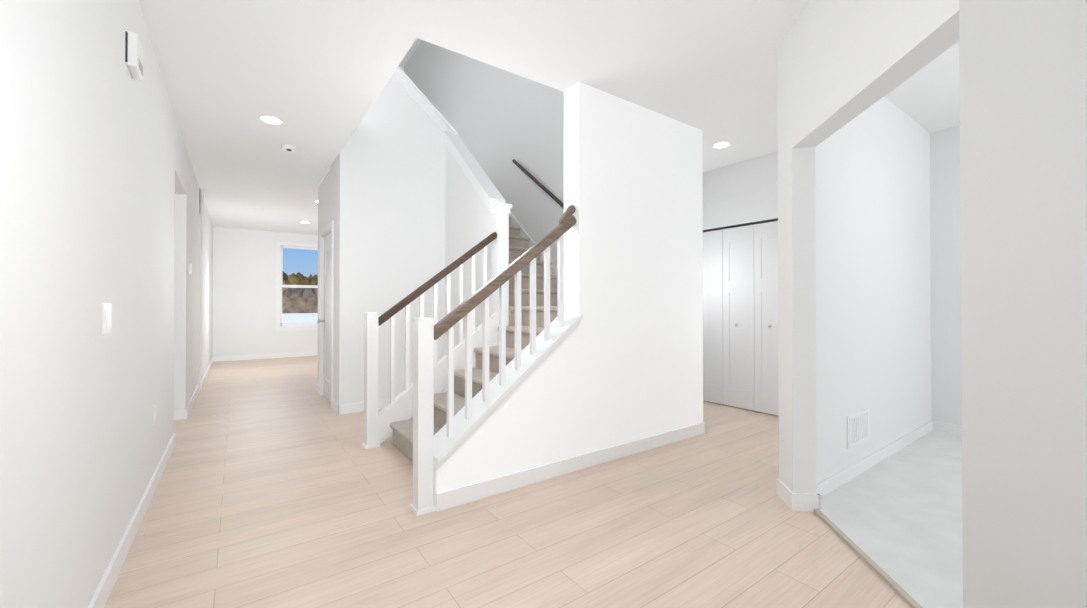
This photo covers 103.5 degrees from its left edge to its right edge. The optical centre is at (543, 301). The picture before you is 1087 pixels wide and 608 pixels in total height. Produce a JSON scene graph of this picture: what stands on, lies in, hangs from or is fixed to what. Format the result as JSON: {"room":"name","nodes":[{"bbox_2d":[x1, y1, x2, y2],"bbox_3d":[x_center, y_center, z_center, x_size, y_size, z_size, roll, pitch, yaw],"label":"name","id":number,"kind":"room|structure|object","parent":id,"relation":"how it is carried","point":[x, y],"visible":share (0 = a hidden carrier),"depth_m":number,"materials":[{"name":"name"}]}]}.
{"room":"entrance hallway","nodes":[
{"label":"entrance hallway","id":0,"kind":"room"},
{"bbox_2d":[104,355,910,607],"bbox_3d":[-2.175,1.251,4.637,16.000,0.120,18.000,0,0,-36],"label":"floor","id":1,"kind":"structure","parent":0,"point":[279,485],"depth_m":2.21,"materials":[{"name":"beige wood"}]},
{"bbox_2d":[390,216,556,462],"bbox_3d":[-0.807,-0.327,4.857,2.286,3.040,3.846,0,0,-36],"label":"staircase","id":2,"kind":"structure","parent":1,"relation":"on","point":[403,429],"depth_m":3.89,"materials":[{"name":"carpet"}]},
{"bbox_2d":[362,232,496,448],"bbox_3d":[-0.956,0.252,3.844,1.238,1.869,0.114,0,0,-36],"label":"railing","id":3,"kind":"object","parent":2,"relation":"on","point":[372,321],"visible":0.83,"depth_m":3.61,"materials":[{"name":"paint"}]},
{"bbox_2d":[410,205,575,515],"bbox_3d":[-0.251,0.243,2.744,1.176,1.872,0.114,0,0,-36],"label":"railing","id":4,"kind":"object","parent":1,"relation":"on","point":[427,332],"visible":0.96,"depth_m":2.58,"materials":[{"name":"paint"}]},
{"bbox_2d":[814,509,922,607],"bbox_3d":[1.448,1.165,1.838,0.026,0.017,1.146,0,0,8],"label":"transition strip","id":5,"kind":"object","parent":1,"relation":"on","point":[906,597],"visible":1,"depth_m":1.90,"materials":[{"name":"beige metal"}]},
{"bbox_2d":[820,430,962,607],"bbox_3d":[2.331,1.154,-0.076,6.649,0.014,5.090,0,0,-36],"label":"floor carpet","id":6,"kind":"object","parent":1,"relation":"on","point":[896,517],"depth_m":2.33,"materials":[{"name":"white carpet"}]},
{"bbox_2d":[0,0,1086,607],"bbox_3d":[-0.800,-2.314,3.768,9.800,7.000,15.150,0,0,-36],"label":"wall","id":7,"kind":"structure","parent":0,"point":[924,276],"depth_m":2.48,"materials":[{"name":"paint"}]},
{"bbox_2d":[102,303,111,333],"bbox_3d":[-1.732,0.067,1.704,0.011,0.120,0.120,0,0,-36],"label":"switch plate","id":8,"kind":"object","parent":7,"relation":"attached to","point":[106,318],"visible":0.98,"depth_m":1.68,"materials":[{"name":"white plastic"}]},
{"bbox_2d":[125,31,143,80],"bbox_3d":[-1.960,-1.176,2.057,0.042,0.160,0.174,0,0,-36],"label":"door chime","id":9,"kind":"object","parent":7,"relation":"attached to","point":[134,56],"visible":0.98,"depth_m":2.00,"materials":[{"name":"white plastic"}]},
{"bbox_2d":[153,404,156,424],"bbox_3d":[-2.451,0.711,2.705,0.010,0.115,0.070,0,0,-36],"label":"outlet","id":10,"kind":"object","parent":7,"relation":"attached to","point":[154,414],"visible":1,"depth_m":2.68,"materials":[{"name":"white plastic"}]},
{"bbox_2d":[189,264,191,273],"bbox_3d":[-3.842,-0.354,4.667,0.020,0.110,0.070,0,0,-36],"label":"light switch","id":11,"kind":"object","parent":7,"relation":"attached to","point":[190,268],"visible":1,"depth_m":4.64,"materials":[{"name":"white plastic"}]},
{"bbox_2d":[280,246,317,325],"bbox_3d":[-5.451,-0.341,9.645,0.820,1.770,0.060,0,0,-36],"label":"window","id":12,"kind":"structure","parent":7,"relation":"in","point":[293,286],"depth_m":9.48,"materials":[{"name":"paint"}]},
{"bbox_2d":[323,233,330,401],"bbox_3d":[-2.592,0.182,5.206,0.035,2.010,0.720,0,0,-36],"label":"door","id":13,"kind":"structure","parent":7,"relation":"in","point":[327,326],"depth_m":5.30,"materials":[{"name":"paint"}]},
{"bbox_2d":[88,66,961,607],"bbox_3d":[-0.786,-0.990,3.740,9.600,4.390,14.900,0,0,-36],"label":"trim","id":14,"kind":"structure","parent":7,"relation":"attached to","point":[400,408],"depth_m":3.16,"materials":[{"name":"paint"}]},
{"bbox_2d":[509,212,556,274],"bbox_3d":[0.121,-0.988,5.519,0.013,2.130,3.839,0,0,-36],"label":"trim","id":15,"kind":"structure","parent":7,"relation":"attached to","point":[515,222],"depth_m":6.03,"materials":[{"name":"paint"}]},
{"bbox_2d":[512,159,563,208],"bbox_3d":[-0.030,-1.547,5.679,0.086,1.032,1.357,0,0,-36],"label":"handrail","id":16,"kind":"object","parent":7,"relation":"attached to","point":[540,185],"depth_m":5.65,"materials":[{"name":"brown wood"}]},
{"bbox_2d":[703,221,778,415],"bbox_3d":[2.291,0.172,4.646,0.030,2.015,1.464,0,0,-36],"label":"bifold closet doors","id":17,"kind":"structure","parent":7,"relation":"in","point":[740,290],"depth_m":4.75,"materials":[{"name":"paint"}]},
{"bbox_2d":[847,408,869,447],"bbox_3d":[2.143,0.855,2.913,0.380,0.210,0.011,0,0,-36],"label":"air vent","id":18,"kind":"object","parent":7,"relation":"in","point":[858,426],"visible":1,"depth_m":2.90,"materials":[{"name":"white plastic"}]},
{"bbox_2d":[138,0,959,249],"bbox_3d":[-2.175,-3.779,4.670,16.000,4.460,18.000,0,0,-36],"label":"ceiling","id":19,"kind":"structure","parent":0,"point":[313,76],"depth_m":2.86,"materials":[{"name":"paint"}]},
{"bbox_2d":[260,116,282,124],"bbox_3d":[-2.326,-1.550,3.663,0.170,0.008,0.170,0,0,-36],"label":"recessed light","id":20,"kind":"object","parent":19,"relation":"in","point":[271,120],"visible":0.88,"depth_m":3.66,"materials":[{"name":"white plastic"}]},
{"bbox_2d":[281,144,296,151],"bbox_3d":[-2.548,-1.532,4.291,0.130,0.036,0.130,0,0,-36],"label":"smoke detector","id":21,"kind":"object","parent":19,"relation":"attached to","point":[288,148],"visible":1,"depth_m":4.26,"materials":[{"name":"white plastic"}]},
{"bbox_2d":[713,142,730,148],"bbox_3d":[1.762,-1.546,4.237,0.170,0.008,0.170,0,0,-36],"label":"recessed light","id":22,"kind":"object","parent":19,"relation":"in","point":[721,145],"visible":1,"depth_m":4.24,"materials":[{"name":"white plastic"}]},
{"label":"outside","id":23,"kind":"structure","parent":0,"visible":0},
{"bbox_2d":[282,313,317,322],"bbox_3d":[-119.672,3.000,167.343,300.000,0.300,388.600,0,0,-36],"label":"ground","id":24,"kind":"structure","parent":23,"point":[300,318],"depth_m":53.51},
{"bbox_2d":[282,272,317,313],"bbox_3d":[-56.046,-2.682,78.335,240.000,9.906,11.015,0,0,-36],"label":"trees","id":25,"kind":"object","parent":24,"relation":"on","point":[299,300],"depth_m":82.79,"materials":[{"name":"plant"}]}
]}

